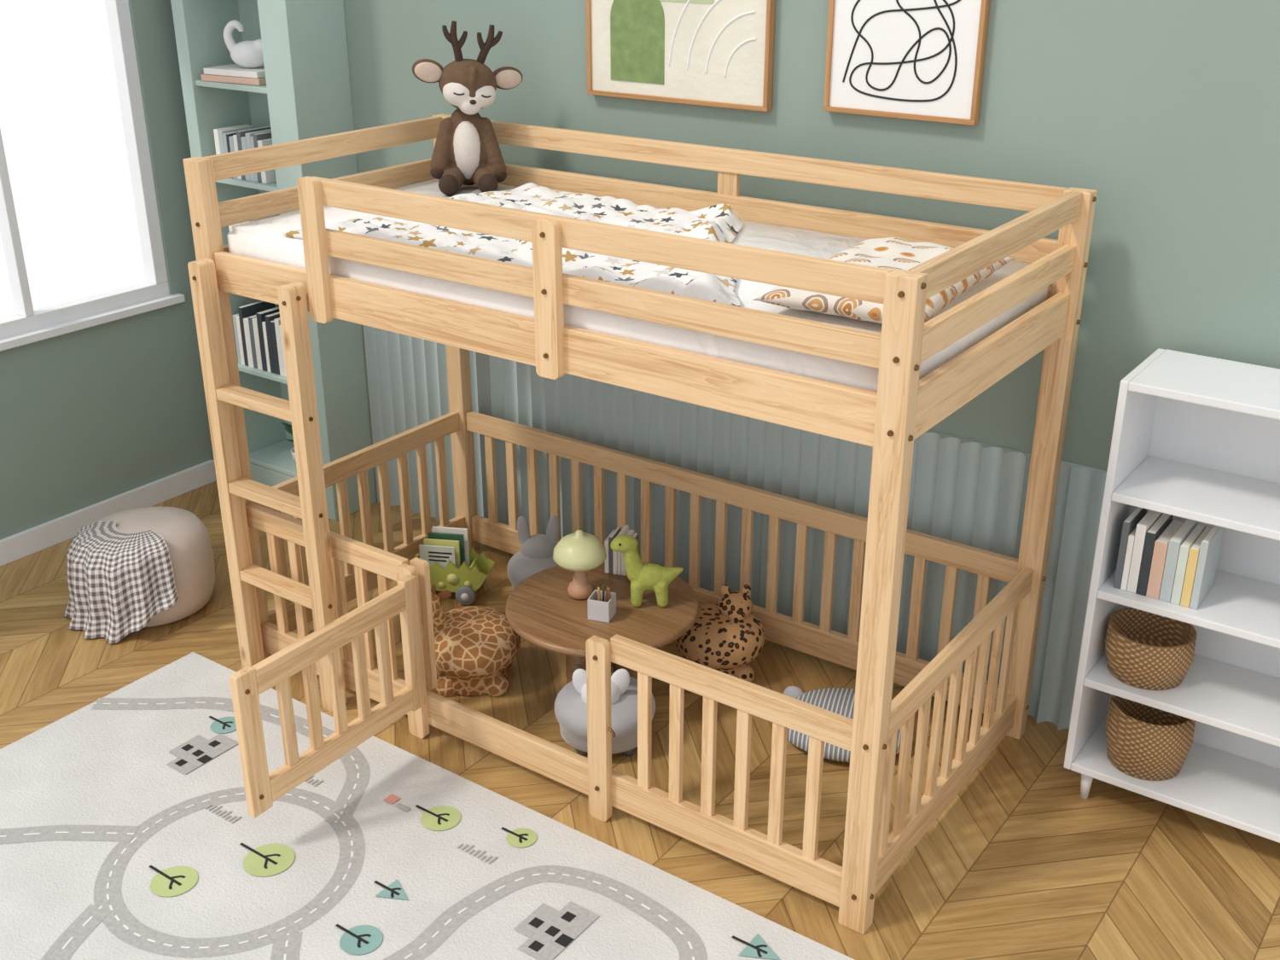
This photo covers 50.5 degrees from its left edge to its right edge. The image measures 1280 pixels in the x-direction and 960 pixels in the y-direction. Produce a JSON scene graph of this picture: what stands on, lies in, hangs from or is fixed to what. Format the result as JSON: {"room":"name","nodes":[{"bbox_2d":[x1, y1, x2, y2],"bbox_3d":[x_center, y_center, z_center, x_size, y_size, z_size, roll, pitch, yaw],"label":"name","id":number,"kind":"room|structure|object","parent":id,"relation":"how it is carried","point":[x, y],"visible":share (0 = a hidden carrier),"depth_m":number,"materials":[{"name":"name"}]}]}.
{"room":"bedroom","nodes":[
{"label":"bedroom","id":0,"kind":"room"},
{"bbox_2d":[0,0,216,539],"bbox_3d":[-2.173,-0.903,4.054,0.100,2.550,2.240,16,28,32],"label":"wall","id":1,"kind":"structure","parent":0,"point":[90,416],"depth_m":4.69,"materials":[{"name":"green paint"}]},
{"bbox_2d":[0,281,169,338],"bbox_3d":[-2.011,-0.518,4.449,0.060,0.050,1.070,16,28,32],"label":"frame","id":2,"kind":"object","parent":1,"relation":"attached to","point":[62,312],"visible":0.84,"depth_m":4.57,"materials":[{"name":"white paint"}]},
{"bbox_2d":[0,293,185,351],"bbox_3d":[-1.990,-0.478,4.450,0.090,0.027,1.130,16,28,32],"label":"sill","id":3,"kind":"structure","parent":1,"relation":"attached to","point":[48,332],"depth_m":4.56,"materials":[{"name":"white paint"}]},
{"bbox_2d":[0,459,216,566],"bbox_3d":[-2.197,0.283,4.417,0.018,0.085,1.990,16,28,32],"label":"baseboard","id":4,"kind":"structure","parent":1,"relation":"attached to","point":[14,547],"depth_m":4.78,"materials":[{"name":"white paint"}]},
{"bbox_2d":[104,0,168,284],"bbox_3d":[-1.715,-1.260,4.581,0.060,1.210,0.050,16,28,32],"label":"frame","id":5,"kind":"object","parent":1,"relation":"attached to","point":[118,11],"visible":1,"depth_m":4.61,"materials":[{"name":"white paint"}]},
{"bbox_3d":[-2.011,-1.675,3.951,0.060,0.050,1.070,16,28,32],"label":"window","id":6,"kind":"structure","parent":1,"relation":"in","visible":0},
{"bbox_2d":[0,129,34,316],"bbox_3d":[-2.011,-1.096,4.200,0.060,1.210,0.030,16,28,32],"label":"mullion","id":7,"kind":"object","parent":6,"relation":"attached to","point":[8,224],"visible":1,"depth_m":4.33,"materials":[{"name":"white paint"}]},
{"bbox_2d":[0,480,1279,959],"bbox_3d":[-0.432,1.325,2.233,6.000,0.100,4.600,16,28,32],"label":"floor","id":8,"kind":"structure","parent":0,"point":[1018,865],"depth_m":3.29,"materials":[{"name":"brown wood"}]},
{"bbox_2d":[64,506,215,643],"bbox_3d":[-1.541,0.264,4.187,0.466,0.302,0.460,16,28,32],"label":"pouf","id":9,"kind":"object","parent":8,"relation":"on","point":[129,571],"visible":1,"depth_m":4.06,"materials":[{"name":"plain beige fabric"}]},
{"bbox_2d":[64,521,178,643],"bbox_3d":[-1.604,0.296,4.105,0.466,0.296,0.241,16,28,32],"label":"plaid throw","id":10,"kind":"object","parent":9,"relation":"on","point":[123,576],"depth_m":4.04,"materials":[{"name":"fabric"}]},
{"bbox_2d":[170,0,378,521],"bbox_3d":[-1.242,-1.117,4.577,0.560,2.530,0.240,16,28,32],"label":"built-in bookcase","id":11,"kind":"object","parent":8,"relation":"on","point":[306,94],"visible":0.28,"depth_m":4.57,"materials":[{"name":"green wood"}]},
{"bbox_2d":[200,63,266,85],"bbox_3d":[-1.302,-1.345,4.499,0.260,0.041,0.160,13,26,27],"label":"book stack","id":12,"kind":"object","parent":11,"relation":"on","point":[234,73],"visible":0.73,"depth_m":4.44,"materials":[{"name":"white paper"}]},
{"bbox_2d":[200,74,266,85],"bbox_3d":[-1.302,-1.336,4.503,0.260,0.020,0.160,13,26,27],"label":"book","id":13,"kind":"object","parent":12,"relation":"on","point":[253,79],"depth_m":4.42,"materials":[{"name":"beige paper"}]},
{"bbox_2d":[203,63,265,78],"bbox_3d":[-1.302,-1.355,4.495,0.240,0.020,0.150,13,26,27],"label":"book","id":14,"kind":"object","parent":12,"relation":"on","point":[230,71],"depth_m":4.45,"materials":[{"name":"white paper"}]},
{"bbox_2d":[223,19,263,68],"bbox_3d":[-1.280,-1.427,4.445,0.158,0.151,0.088,0,23,0],"label":"ornament","id":15,"kind":"object","parent":12,"relation":"on","point":[248,54],"visible":0.8,"depth_m":4.42,"materials":[{"name":"white ceramic"}]},
{"bbox_2d":[232,314,241,364],"bbox_3d":[-1.407,-0.528,4.939,0.016,0.180,0.150,16,28,32],"label":"book","id":16,"kind":"object","parent":11,"relation":"on","point":[235,317],"depth_m":4.87,"materials":[{"name":"white paper"}]},
{"bbox_2d":[235,316,244,365],"bbox_3d":[-1.392,-0.523,4.929,0.020,0.180,0.150,16,28,32],"label":"book","id":17,"kind":"object","parent":11,"relation":"on","point":[240,330],"depth_m":4.87,"materials":[{"name":"white paper"}]},
{"bbox_2d":[213,124,276,183],"bbox_3d":[-1.301,-1.109,4.599,0.244,0.160,0.140,16,28,32],"label":"books","id":18,"kind":"object","parent":11,"relation":"on","point":[242,136],"visible":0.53,"depth_m":4.54,"materials":[{"name":"white paper"}]},
{"bbox_2d":[222,133,227,152],"bbox_3d":[-1.356,-1.118,4.638,0.016,0.145,0.140,16,28,32],"label":"book","id":19,"kind":"object","parent":18,"relation":"on","point":[224,136],"depth_m":4.57,"materials":[{"name":"white paper"}]},
{"bbox_2d":[226,133,236,178],"bbox_3d":[-1.343,-1.114,4.630,0.012,0.146,0.140,16,28,32],"label":"book","id":20,"kind":"object","parent":18,"relation":"on","point":[229,145],"depth_m":4.56,"materials":[{"name":"grey paper"}]},
{"bbox_2d":[228,136,238,179],"bbox_3d":[-1.329,-1.107,4.622,0.021,0.138,0.140,16,28,32],"label":"book","id":21,"kind":"object","parent":18,"relation":"on","point":[233,144],"depth_m":4.55,"materials":[{"name":"white paper"}]},
{"bbox_2d":[232,134,241,179],"bbox_3d":[-1.312,-1.105,4.610,0.019,0.145,0.140,16,28,32],"label":"book","id":22,"kind":"object","parent":18,"relation":"on","point":[236,138],"depth_m":4.54,"materials":[{"name":"white paper"}]},
{"bbox_2d":[240,137,250,180],"bbox_3d":[-1.278,-1.094,4.588,0.024,0.142,0.140,16,28,32],"label":"book","id":23,"kind":"object","parent":18,"relation":"on","point":[245,142],"depth_m":4.52,"materials":[{"name":"grey paper"}]},
{"bbox_2d":[250,137,258,182],"bbox_3d":[-1.242,-1.087,4.563,0.014,0.148,0.140,16,28,32],"label":"book","id":24,"kind":"object","parent":18,"relation":"on","point":[253,141],"depth_m":4.50,"materials":[{"name":"grey paper"}]},
{"bbox_2d":[243,318,254,367],"bbox_3d":[-1.356,-0.512,4.906,0.028,0.178,0.150,16,28,32],"label":"book","id":25,"kind":"object","parent":11,"relation":"on","point":[248,336],"depth_m":4.85,"materials":[{"name":"white paper"}]},
{"bbox_2d":[248,316,257,368],"bbox_3d":[-1.335,-0.511,4.891,0.021,0.188,0.150,16,28,32],"label":"book","id":26,"kind":"object","parent":11,"relation":"on","point":[253,332],"depth_m":4.83,"materials":[{"name":"white paper"}]},
{"bbox_2d":[228,214,279,232],"bbox_3d":[-1.311,-0.828,4.728,0.179,0.199,0.140,16,28,32],"label":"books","id":27,"kind":"object","parent":11,"relation":"on","point":[229,226],"visible":0.05,"depth_m":4.69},
{"bbox_2d":[251,318,262,370],"bbox_3d":[-1.316,-0.505,4.878,0.025,0.187,0.150,16,28,32],"label":"book","id":28,"kind":"object","parent":11,"relation":"on","point":[257,334],"depth_m":4.82,"materials":[{"name":"white paper"}]},
{"bbox_2d":[232,300,286,377],"bbox_3d":[-1.288,-0.511,4.854,0.308,0.218,0.150,16,28,32],"label":"books","id":29,"kind":"object","parent":11,"relation":"on","point":[257,325],"visible":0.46,"depth_m":4.82,"materials":[{"name":"paper"}]},
{"bbox_2d":[269,321,279,374],"bbox_3d":[-1.240,-0.486,4.827,0.026,0.192,0.150,16,28,32],"label":"book","id":30,"kind":"object","parent":29,"relation":"on","point":[274,326],"depth_m":4.77,"materials":[{"name":"paper"}]},
{"bbox_2d":[279,325,286,377],"bbox_3d":[-1.204,-0.473,4.805,0.016,0.186,0.150,16,28,32],"label":"book","id":31,"kind":"object","parent":29,"relation":"on","point":[282,359],"depth_m":4.76,"materials":[{"name":"white paper"}]},
{"bbox_2d":[261,322,270,372],"bbox_3d":[-1.277,-0.492,4.853,0.016,0.183,0.150,16,28,32],"label":"book","id":32,"kind":"object","parent":11,"relation":"on","point":[265,326],"depth_m":4.80,"materials":[{"name":"white paper"}]},
{"bbox_2d":[264,314,279,373],"bbox_3d":[-1.260,-0.499,4.838,0.022,0.208,0.150,16,28,32],"label":"book","id":33,"kind":"object","parent":11,"relation":"on","point":[270,354],"depth_m":4.78,"materials":[{"name":"black paper"}]},
{"bbox_2d":[273,319,285,376],"bbox_3d":[-1.220,-0.487,4.812,0.022,0.205,0.150,16,28,32],"label":"book","id":34,"kind":"object","parent":11,"relation":"on","point":[279,358],"depth_m":4.76,"materials":[{"name":"white paper"}]},
{"bbox_2d":[280,422,296,464],"bbox_3d":[-1.244,-0.174,4.961,0.128,0.232,0.128,16,28,32],"label":"potted plant","id":35,"kind":"object","parent":11,"relation":"on","point":[288,427],"visible":0.12,"depth_m":4.97,"materials":[{"name":"green plant"}]},
{"bbox_2d":[0,651,854,959],"bbox_3d":[-0.665,1.131,2.540,2.896,0.012,1.815,16,28,32],"label":"rug","id":36,"kind":"object","parent":8,"relation":"on","point":[128,832],"visible":0.96,"depth_m":3.11,"materials":[{"name":"white fabric"}]},
{"bbox_2d":[150,866,197,896],"bbox_3d":[-1.049,0.903,3.056,0.104,0.001,0.104,16,28,32],"label":"print","id":37,"kind":"object","parent":36,"relation":"on","point":[160,884],"depth_m":3.05},
{"bbox_2d":[166,716,238,773],"bbox_3d":[-1.133,0.688,3.555,0.138,0.001,0.246,16,28,32],"label":"print","id":38,"kind":"object","parent":36,"relation":"on","point":[199,748],"depth_m":3.54},
{"bbox_2d":[204,804,241,822],"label":"print","id":39,"kind":"object","parent":36,"relation":"on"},
{"bbox_2d":[243,843,294,876],"bbox_3d":[-0.854,0.874,3.124,0.116,0.001,0.116,16,28,32],"label":"print","id":40,"kind":"object","parent":36,"relation":"on","point":[253,864],"depth_m":3.12},
{"bbox_2d":[305,775,323,785],"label":"print","id":41,"kind":"object","parent":36,"relation":"on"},
{"bbox_2d":[339,925,382,954],"bbox_3d":[-0.592,0.977,2.885,0.090,0.001,0.090,16,28,32],"label":"print","id":42,"kind":"object","parent":36,"relation":"on","point":[348,943],"depth_m":2.88},
{"bbox_2d":[375,878,408,900],"bbox_3d":[-0.539,0.919,3.017,0.070,0.001,0.070,16,28,32],"label":"print","id":43,"kind":"object","parent":36,"relation":"on","point":[385,893],"depth_m":3.02},
{"bbox_2d":[384,793,411,811],"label":"print","id":44,"kind":"object","parent":36,"relation":"on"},
{"bbox_2d":[420,805,460,830],"bbox_3d":[-0.479,0.813,3.265,0.096,0.001,0.096,16,28,32],"label":"print","id":45,"kind":"object","parent":36,"relation":"on","point":[429,821],"depth_m":3.26},
{"bbox_2d":[457,843,497,863],"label":"print","id":46,"kind":"object","parent":36,"relation":"on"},
{"bbox_2d":[506,827,536,847],"bbox_3d":[-0.279,0.842,3.197,0.072,0.001,0.072,16,28,32],"label":"print","id":47,"kind":"object","parent":36,"relation":"on","point":[512,840],"depth_m":3.19},
{"bbox_2d":[513,901,599,959],"bbox_3d":[-0.191,0.962,2.919,0.125,0.001,0.180,16,28,32],"label":"print","id":48,"kind":"object","parent":36,"relation":"on","point":[547,930],"depth_m":2.91},
{"bbox_2d":[738,933,780,959],"bbox_3d":[0.261,0.991,2.850,0.080,0.001,0.080,16,28,32],"label":"print","id":49,"kind":"object","parent":36,"relation":"on","point":[748,951],"depth_m":2.85},
{"bbox_2d":[408,526,494,605],"bbox_3d":[-0.614,0.261,4.297,0.290,0.220,0.154,3,24,8],"label":"cart","id":50,"kind":"object","parent":8,"relation":"on","point":[453,567],"visible":0.7,"depth_m":4.26,"materials":[{"name":"green plastic"}]},
{"bbox_2d":[418,544,455,568],"bbox_3d":[-0.635,0.267,4.272,0.114,0.131,0.008,3,24,8],"label":"picture book","id":51,"kind":"object","parent":50,"relation":"on","point":[440,555],"depth_m":4.25,"materials":[{"name":"white paper"}]},
{"bbox_2d":[437,581,444,588],"bbox_3d":[-0.625,0.331,4.269,0.023,0.023,0.003,3,24,8],"label":"spot","id":52,"kind":"object","parent":50,"relation":"on","point":[440,584],"depth_m":4.27,"materials":[{"name":"fabric"}]},
{"bbox_2d":[423,538,460,568],"bbox_3d":[-0.623,0.254,4.284,0.114,0.144,0.008,3,24,8],"label":"picture book","id":53,"kind":"object","parent":50,"relation":"on","point":[439,550],"depth_m":4.26,"materials":[{"name":"paper"}]},
{"bbox_2d":[427,532,465,565],"bbox_3d":[-0.611,0.241,4.296,0.114,0.158,0.008,3,24,8],"label":"picture book","id":54,"kind":"object","parent":50,"relation":"on","point":[456,540],"depth_m":4.26,"materials":[{"name":"green paper"}]},
{"bbox_2d":[432,526,470,566],"bbox_3d":[-0.599,0.229,4.309,0.114,0.171,0.008,3,24,8],"label":"picture book","id":55,"kind":"object","parent":50,"relation":"on","point":[439,532],"depth_m":4.27,"materials":[{"name":"white paper"}]},
{"bbox_2d":[447,573,459,584],"bbox_3d":[-0.587,0.311,4.254,0.038,0.038,0.003,3,24,8],"label":"spot","id":56,"kind":"object","parent":50,"relation":"on","point":[452,578],"depth_m":4.25,"materials":[{"name":"fabric"}]},
{"bbox_2d":[464,581,471,587],"bbox_3d":[-0.540,0.327,4.253,0.023,0.023,0.003,3,24,8],"label":"spot","id":57,"kind":"object","parent":50,"relation":"on","point":[467,584],"depth_m":4.25,"materials":[{"name":"fabric"}]},
{"bbox_2d":[430,583,520,696],"bbox_3d":[-0.472,0.431,3.804,0.272,0.314,0.272,-20,30,-38],"label":"stool","id":58,"kind":"object","parent":8,"relation":"on","point":[476,647],"visible":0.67,"depth_m":3.74,"materials":[{"name":"brown fabric"}]},
{"bbox_2d":[506,515,558,589],"bbox_3d":[-0.319,0.244,4.267,0.200,0.275,0.200,0,23,0],"label":"stool","id":59,"kind":"object","parent":8,"relation":"on","point":[535,555],"visible":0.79,"depth_m":4.24,"materials":[{"name":"grey fabric"}]},
{"bbox_2d":[505,560,699,684],"bbox_3d":[-0.103,0.461,3.758,0.530,0.280,0.530,16,28,32],"label":"table","id":60,"kind":"object","parent":8,"relation":"on","point":[540,609],"visible":0.51,"depth_m":3.65,"materials":[{"name":"brown wood"}]},
{"bbox_2d":[552,529,606,599],"bbox_3d":[-0.164,0.226,3.697,0.146,0.197,0.146,16,28,32],"label":"mushroom lamp","id":61,"kind":"object","parent":60,"relation":"on","point":[578,551],"visible":1,"depth_m":3.65,"materials":[{"name":"ceramic"}]},
{"bbox_2d":[587,584,616,622],"bbox_3d":[-0.101,0.324,3.611,0.060,0.086,0.060,7,24,17],"label":"pencil cup","id":62,"kind":"object","parent":60,"relation":"on","point":[601,604],"visible":1,"depth_m":3.59,"materials":[{"name":"white ceramic"}]},
{"bbox_2d":[604,524,639,575],"bbox_3d":[-0.052,0.198,3.855,0.078,0.124,0.075,7,24,17],"label":"books","id":63,"kind":"object","parent":60,"relation":"on","point":[614,562],"visible":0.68,"depth_m":3.83,"materials":[{"name":"white paper"}]},
{"bbox_2d":[612,532,619,574],"bbox_3d":[-0.059,0.205,3.861,0.012,0.106,0.075,7,24,17],"label":"book","id":64,"kind":"object","parent":63,"relation":"on","point":[615,554],"depth_m":3.83,"materials":[{"name":"white paper"}]},
{"bbox_2d":[610,534,683,607],"bbox_3d":[0.020,0.241,3.659,0.197,0.202,0.076,0,23,0],"label":"dinosaur","id":65,"kind":"object","parent":60,"relation":"on","point":[645,576],"visible":1,"depth_m":3.64,"materials":[{"name":"fabric"}]},
{"bbox_2d":[554,669,655,756],"bbox_3d":[-0.091,0.582,3.540,0.264,0.231,0.264,0,23,0],"label":"stool","id":66,"kind":"object","parent":8,"relation":"on","point":[571,701],"visible":0.45,"depth_m":3.47,"materials":[{"name":"grey fabric"}]},
{"bbox_2d":[182,113,1097,934],"bbox_3d":[-0.228,0.026,3.293,2.005,1.446,1.530,16,28,32],"label":"bed","id":67,"kind":"object","parent":8,"relation":"on","point":[904,406],"visible":0.92,"depth_m":3.15,"materials":[{"name":"brown wood"}]},
{"bbox_2d":[187,258,346,711],"bbox_3d":[-0.974,0.034,3.585,0.383,1.200,0.058,16,28,32],"label":"ladder","id":68,"kind":"object","parent":67,"relation":"attached to","point":[301,409],"visible":0.92,"depth_m":3.54,"materials":[{"name":"brown wood"}]},
{"bbox_2d":[226,179,1048,391],"bbox_3d":[-0.060,-0.510,3.323,1.872,0.134,0.855,16,28,32],"label":"mattress","id":69,"kind":"object","parent":67,"relation":"on","point":[264,239],"visible":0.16,"depth_m":2.99,"materials":[{"name":"white fabric"}]},
{"bbox_2d":[412,20,522,195],"bbox_3d":[-0.481,-1.051,3.826,0.310,0.460,0.224,-3,23,-6],"label":"deer","id":70,"kind":"object","parent":69,"relation":"on","point":[467,151],"visible":0.99,"depth_m":3.83},
{"bbox_2d":[282,182,743,307],"bbox_3d":[-0.116,-0.609,3.306,1.325,0.070,0.821,16,28,32],"label":"blanket","id":71,"kind":"object","parent":69,"relation":"on","point":[718,223],"visible":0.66,"depth_m":3.27,"materials":[{"name":"fabric"}]},
{"bbox_2d":[752,237,1015,323],"bbox_3d":[0.527,-0.423,2.848,0.350,0.081,0.600,13,27,28],"label":"pillow","id":72,"kind":"object","parent":69,"relation":"on","point":[888,253],"visible":0.48,"depth_m":2.76,"materials":[{"name":"fabric"}]},
{"bbox_2d":[674,584,764,682],"bbox_3d":[0.226,0.433,3.858,0.256,0.268,0.256,0,23,0],"label":"stool","id":73,"kind":"object","parent":8,"relation":"on","point":[724,637],"visible":0.83,"depth_m":3.79,"materials":[{"name":"brown fabric"}]},
{"bbox_2d":[783,686,901,762],"bbox_3d":[0.540,0.637,3.582,0.356,0.096,0.304,6,24,14],"label":"striped cushion","id":74,"kind":"object","parent":8,"relation":"on","point":[840,701],"visible":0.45,"depth_m":3.56,"materials":[{"name":"grey fabric"}]},
{"bbox_2d":[1063,348,1279,843],"bbox_3d":[1.392,0.319,3.064,0.678,1.090,0.280,16,28,32],"label":"bookshelf","id":75,"kind":"object","parent":8,"relation":"on","point":[1196,438],"visible":0.79,"depth_m":3.12,"materials":[{"name":"paint"}]},
{"bbox_2d":[1104,607,1196,690],"bbox_3d":[1.204,0.401,3.212,0.200,0.120,0.200,16,28,32],"label":"wicker basket","id":76,"kind":"object","parent":75,"relation":"on","point":[1145,650],"visible":0.95,"depth_m":3.17,"materials":[{"name":"brown wicker"}]},
{"bbox_2d":[1105,694,1195,780],"bbox_3d":[1.230,0.610,3.282,0.200,0.160,0.200,16,28,32],"label":"wicker basket","id":77,"kind":"object","parent":75,"relation":"on","point":[1144,742],"visible":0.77,"depth_m":3.22,"materials":[{"name":"brown wicker"}]},
{"bbox_2d":[1113,506,1224,609],"bbox_3d":[1.206,0.168,3.097,0.186,0.170,0.140,16,28,32],"label":"books","id":78,"kind":"object","parent":75,"relation":"on","point":[1161,557],"visible":0.9,"depth_m":3.05,"materials":[{"name":"paper"}]},
{"bbox_2d":[1120,529,1135,590],"bbox_3d":[1.149,0.167,3.141,0.013,0.137,0.140,16,28,32],"label":"book","id":79,"kind":"object","parent":78,"relation":"on","point":[1128,536],"depth_m":3.08,"materials":[{"name":"white paper"}]},
{"bbox_2d":[343,0,1279,471],"bbox_3d":[0.888,-0.608,3.370,5.950,2.550,0.100,16,28,32],"label":"wall","id":80,"kind":"structure","parent":0,"point":[1167,110],"depth_m":3.20,"materials":[{"name":"green paint"}]},
{"bbox_2d":[586,0,775,111],"bbox_3d":[0.098,-1.305,3.597,0.591,0.590,0.026,16,28,32],"label":"painting","id":81,"kind":"object","parent":80,"relation":"attached to","point":[712,53],"visible":1,"depth_m":3.64,"materials":[{"name":"beige paper"}]},
{"bbox_2d":[362,325,1106,730],"bbox_3d":[1.150,0.328,3.478,5.162,0.745,0.039,16,28,32],"label":"wainscot panel","id":82,"kind":"object","parent":80,"relation":"attached to","point":[966,491],"visible":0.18,"depth_m":3.98,"materials":[{"name":"paint"}]},
{"bbox_2d":[823,0,990,125],"bbox_3d":[0.639,-1.150,3.243,0.406,0.554,0.026,16,28,32],"label":"picture","id":83,"kind":"object","parent":80,"relation":"attached to","point":[918,60],"visible":1,"depth_m":3.29,"materials":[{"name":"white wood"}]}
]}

